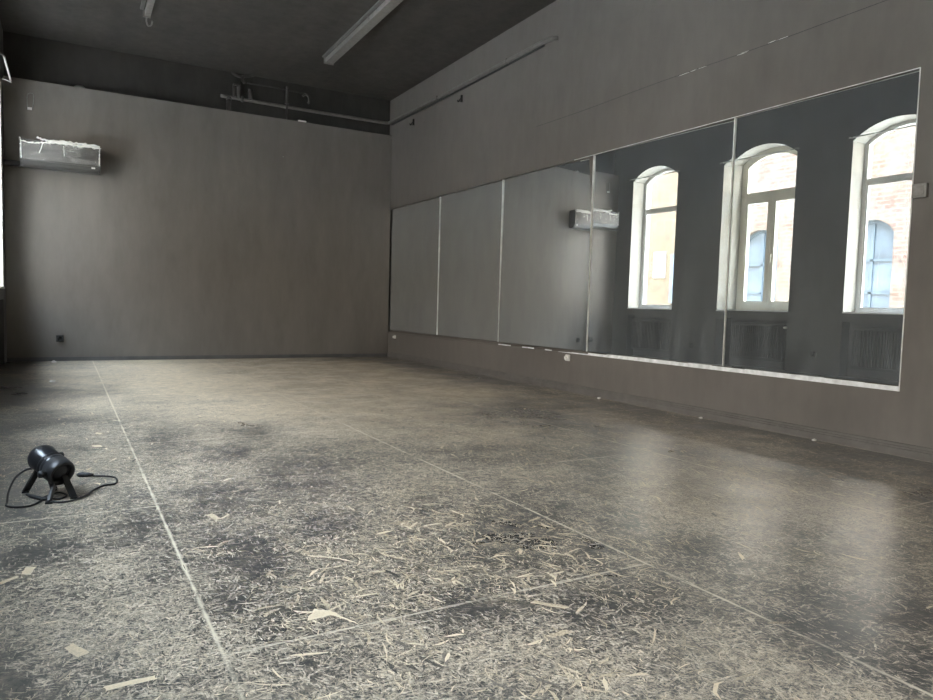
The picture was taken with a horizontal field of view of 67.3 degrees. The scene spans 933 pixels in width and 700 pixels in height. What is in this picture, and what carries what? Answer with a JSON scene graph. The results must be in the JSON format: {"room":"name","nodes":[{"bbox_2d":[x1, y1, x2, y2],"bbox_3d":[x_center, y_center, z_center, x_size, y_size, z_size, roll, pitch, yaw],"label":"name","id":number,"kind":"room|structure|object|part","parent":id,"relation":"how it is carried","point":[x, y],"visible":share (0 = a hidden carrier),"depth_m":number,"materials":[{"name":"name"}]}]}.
{"room":"exercise studio","nodes":[
{"label":"exercise studio","id":0,"kind":"room"},
{"bbox_2d":[0,21,6,363],"bbox_3d":[-2.829,-1.434,3.031,0.500,4.280,13.440,-1,4,-29],"label":"wall","id":1,"kind":"structure","parent":0,"point":[3,324],"depth_m":8.62,"materials":[{"name":"black paint"}]},
{"bbox_2d":[0,52,11,82],"bbox_3d":[-5.288,-3.221,7.983,0.122,0.050,1.156,-1,4,-29],"label":"curtain rod","id":2,"kind":"object","parent":1,"relation":"attached to","point":[6,65],"visible":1,"depth_m":8.04,"materials":[{"name":"white metal"}]},
{"bbox_2d":[3,31,391,357],"bbox_3d":[-3.745,-1.872,10.313,6.080,4.380,0.436,-1,4,-29],"label":"wall","id":3,"kind":"structure","parent":0,"point":[204,227],"depth_m":9.95,"materials":[{"name":"black paint"}]},
{"bbox_2d":[4,159,20,166],"bbox_3d":[-5.736,-2.360,8.847,0.179,0.065,0.085,-1,4,-29],"label":"pipe cover","id":4,"kind":"object","parent":3,"relation":"attached to","point":[16,163],"visible":0.8,"depth_m":8.82,"materials":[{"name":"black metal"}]},
{"bbox_2d":[27,93,33,109],"bbox_3d":[-5.555,-3.167,8.922,0.083,0.216,0.028,-1,4,-29],"label":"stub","id":5,"kind":"object","parent":3,"relation":"attached to","point":[28,108],"visible":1,"depth_m":8.92,"materials":[{"name":"white plastic"}]},
{"bbox_2d":[19,136,100,174],"bbox_3d":[-5.223,-2.506,9.031,0.907,0.383,0.259,-1,4,-29],"label":"air conditioner","id":6,"kind":"object","parent":3,"relation":"attached to","point":[61,155],"visible":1,"depth_m":8.95,"materials":[{"name":"white plastic"}]},
{"bbox_3d":[-5.179,-2.497,8.950,0.852,0.205,0.014,-1,4,-29],"label":"panel","id":7,"kind":"part","parent":6,"relation":"part of","materials":[{"name":"white plastic"}]},
{"bbox_2d":[56,335,63,341],"bbox_3d":[-5.368,-0.150,9.250,0.088,0.088,0.050,-1,4,-29],"label":"wall socket","id":8,"kind":"object","parent":3,"relation":"attached to","point":[59,338],"visible":1,"depth_m":9.24,"materials":[{"name":"black plastic"}]},
{"bbox_2d":[7,353,386,361],"bbox_3d":[-3.606,0.102,10.287,5.264,0.052,0.014,-1,4,-29],"label":"baseboard","id":9,"kind":"structure","parent":3,"relation":"attached to","point":[16,359],"depth_m":10.05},
{"bbox_2d":[247,83,303,93],"bbox_3d":[-2.855,-3.940,10.545,0.871,0.035,0.020,-1,4,-29],"label":"conduit","id":10,"kind":"object","parent":3,"relation":"attached to","point":[247,83],"visible":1,"depth_m":10.51,"materials":[{"name":"black metal"}]},
{"bbox_2d":[285,86,288,119],"bbox_3d":[-2.711,-3.645,10.572,0.067,0.640,0.067,-1,4,-29],"label":"vertical pipe","id":11,"kind":"object","parent":3,"relation":"attached to","point":[287,92],"visible":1,"depth_m":10.55,"materials":[{"name":"grey metal"}]},
{"bbox_2d":[302,93,309,103],"bbox_3d":[-2.458,-3.845,10.725,0.134,0.163,0.059,3,4,19],"label":"pipe elbow","id":12,"kind":"object","parent":3,"relation":"attached to","point":[304,94],"visible":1,"depth_m":10.71,"materials":[{"name":"grey metal"}]},
{"bbox_2d":[0,0,555,100],"bbox_3d":[-0.340,-3.716,4.260,6.080,0.250,14.040,-1,4,-29],"label":"ceiling","id":13,"kind":"structure","parent":0,"point":[279,40],"depth_m":8.67,"materials":[{"name":"black paint"}]},
{"bbox_2d":[140,0,154,26],"bbox_3d":[-2.877,-3.746,6.648,0.154,0.128,3.684,-1,4,-29],"label":"ceiling lamp","id":14,"kind":"object","parent":13,"relation":"attached to","point":[147,11],"visible":1,"depth_m":7.92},
{"bbox_3d":[-2.879,-3.793,6.538,0.038,0.019,3.440,-1,4,-29],"label":"mounting rail","id":15,"kind":"part","parent":14,"relation":"part of","materials":[{"name":"grey metal"}]},
{"bbox_2d":[231,71,253,83],"bbox_3d":[-3.265,-3.972,10.237,0.329,0.175,0.059,-1,4,-29],"label":"pipe","id":16,"kind":"object","parent":13,"relation":"hanging from","point":[242,77],"visible":1,"depth_m":10.22,"materials":[{"name":"black metal"}]},
{"bbox_2d":[322,0,402,64],"bbox_3d":[-0.959,-3.791,7.823,0.164,0.084,3.864,0,4,-29],"label":"ceiling lamp","id":17,"kind":"object","parent":13,"relation":"attached to","point":[371,18],"visible":1,"depth_m":8.33,"materials":[{"name":"grey metal"}]},
{"bbox_3d":[-1.013,-3.823,7.794,0.038,0.019,3.790,0,4,-29],"label":"mounting rail","id":18,"kind":"part","parent":17,"relation":"part of","materials":[{"name":"grey metal"}]},
{"bbox_2d":[0,356,932,699],"bbox_3d":[-0.390,0.680,4.521,5.780,0.201,13.940,-1,4,-29],"label":"floor","id":19,"kind":"structure","parent":0,"point":[315,528],"depth_m":2.54,"materials":[{"name":"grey concrete"}]},
{"bbox_2d":[5,445,117,507],"bbox_3d":[-1.809,0.529,3.121,0.330,0.220,0.547,2,4,7],"label":"spotlight","id":20,"kind":"object","parent":19,"relation":"on","point":[47,463],"visible":1,"depth_m":3.04,"materials":[{"name":"black metal"}]},
{"bbox_3d":[-1.917,0.570,3.095,0.082,0.123,0.028,1,4,-1],"label":"leg","id":21,"kind":"part","parent":20,"relation":"part of","materials":[{"name":"black plastic"}]},
{"bbox_3d":[-1.805,0.528,2.985,0.032,0.032,0.034,3,4,28],"label":"knob","id":22,"kind":"part","parent":20,"relation":"part of","materials":[{"name":"black plastic"}]},
{"bbox_3d":[-1.772,0.600,2.999,0.013,0.096,0.134,0,4,-18],"label":"leg","id":23,"kind":"part","parent":20,"relation":"part of","materials":[{"name":"black plastic"}]},
{"bbox_3d":[-1.727,0.591,3.043,0.079,0.094,0.026,3,4,28],"label":"leg","id":24,"kind":"part","parent":20,"relation":"part of","materials":[{"name":"black plastic"}]},
{"bbox_2d":[388,0,932,448],"bbox_3d":[2.136,-1.431,5.841,0.350,4.380,14.040,-1,4,-29],"label":"wall","id":25,"kind":"structure","parent":0,"point":[603,51],"depth_m":6.18,"materials":[{"name":"grey paint"}]},
{"bbox_2d":[221,36,557,124],"bbox_3d":[-1.275,-3.509,8.827,2.685,0.092,4.538,-1,4,-29],"label":"pipe","id":26,"kind":"object","parent":25,"relation":"attached to","point":[535,47],"visible":1,"depth_m":9.80,"materials":[{"name":"metal"}]},
{"bbox_2d":[226,96,231,110],"bbox_3d":[-3.455,-3.494,10.180,0.079,0.350,0.079,-1,4,-29],"label":"pipe stub","id":27,"kind":"object","parent":26,"relation":"attached to","point":[228,98],"visible":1,"depth_m":10.15,"materials":[{"name":"grey metal"}]},
{"bbox_2d":[233,83,240,97],"bbox_3d":[-3.348,-3.776,10.214,0.115,0.194,0.080,-1,4,-29],"label":"pipe","id":28,"kind":"object","parent":26,"relation":"attached to","point":[234,85],"visible":1,"depth_m":10.20,"materials":[{"name":"grey metal"}]},
{"bbox_2d":[241,89,252,101],"bbox_3d":[-3.223,-3.733,10.282,0.181,0.205,0.065,-1,5,-38],"label":"pipe stub","id":29,"kind":"object","parent":26,"relation":"attached to","point":[250,91],"visible":1,"depth_m":10.29,"materials":[{"name":"grey metal"}]},
{"bbox_2d":[390,197,440,334],"bbox_3d":[-0.820,-1.255,10.752,0.021,1.963,1.733,-1,4,-29],"label":"mirror panel","id":30,"kind":"object","parent":25,"relation":"attached to","point":[415,230],"visible":1,"depth_m":10.67,"materials":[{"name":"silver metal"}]},
{"bbox_2d":[437,180,503,340],"bbox_3d":[0.015,-1.138,9.261,0.040,1.963,1.678,-1,4,-29],"label":"mirror panel","id":31,"kind":"object","parent":25,"relation":"attached to","point":[471,220],"visible":1,"depth_m":9.20,"materials":[{"name":"silver metal"}]},
{"bbox_2d":[498,155,594,350],"bbox_3d":[0.861,-1.022,7.801,0.071,1.963,1.690,-1,4,-29],"label":"mirror panel","id":32,"kind":"object","parent":25,"relation":"attached to","point":[548,213],"visible":0.94,"depth_m":7.72,"materials":[{"name":"silver metal"}]},
{"bbox_2d":[564,354,569,360],"bbox_3d":[1.057,0.082,7.377,0.040,0.065,0.065,-1,4,-29],"label":"wall socket","id":33,"kind":"object","parent":25,"relation":"attached to","point":[566,357],"visible":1,"depth_m":7.36,"materials":[{"name":"white plastic"}]},
{"bbox_2d":[387,352,932,461],"bbox_3d":[1.958,0.520,5.816,0.016,0.082,13.304,-1,4,-29],"label":"baseboard","id":34,"kind":"structure","parent":25,"relation":"attached to","point":[862,442],"depth_m":5.66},
{"bbox_2d":[587,118,736,365],"bbox_3d":[1.691,-0.906,6.326,0.049,1.963,1.696,-1,4,-29],"label":"mirror panel","id":35,"kind":"object","parent":25,"relation":"attached to","point":[660,250],"visible":1,"depth_m":6.21,"materials":[{"name":"silver metal"}]},
{"bbox_2d":[498,344,898,390],"bbox_3d":[1.567,0.082,6.514,0.010,0.036,4.780,-1,4,-29],"label":"trim","id":36,"kind":"structure","parent":25,"relation":"attached to","point":[703,366],"depth_m":5.36,"materials":[{"name":"white paint"}]},
{"bbox_2d":[539,0,886,125],"bbox_3d":[2.287,-2.293,5.203,0.004,0.012,6.100,-1,4,-29],"label":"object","id":37,"kind":"structure","parent":25,"relation":"attached to","point":[885,0],"depth_m":5.52,"materials":[{"name":"black plastic"}]},
{"bbox_2d":[575,67,920,390],"bbox_3d":[1.932,-0.857,5.856,0.007,2.008,3.413,-1,4,-29],"label":"trim","id":38,"kind":"structure","parent":25,"relation":"attached to","point":[918,67],"depth_m":4.42,"materials":[{"name":"white metal"}]},
{"bbox_2d":[724,70,919,384],"bbox_3d":[2.450,-0.801,4.987,0.017,1.963,1.379,-1,4,-30],"label":"mirror panel","id":39,"kind":"object","parent":25,"relation":"attached to","point":[821,205],"visible":1,"depth_m":4.89,"materials":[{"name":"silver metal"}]},
{"bbox_2d":[911,183,928,198],"bbox_3d":[2.787,-0.980,4.306,0.034,0.086,0.087,-1,4,-29],"label":"switch box","id":40,"kind":"object","parent":25,"relation":"attached to","point":[920,190],"visible":1,"depth_m":4.29,"materials":[{"name":"grey plastic"}]}
]}

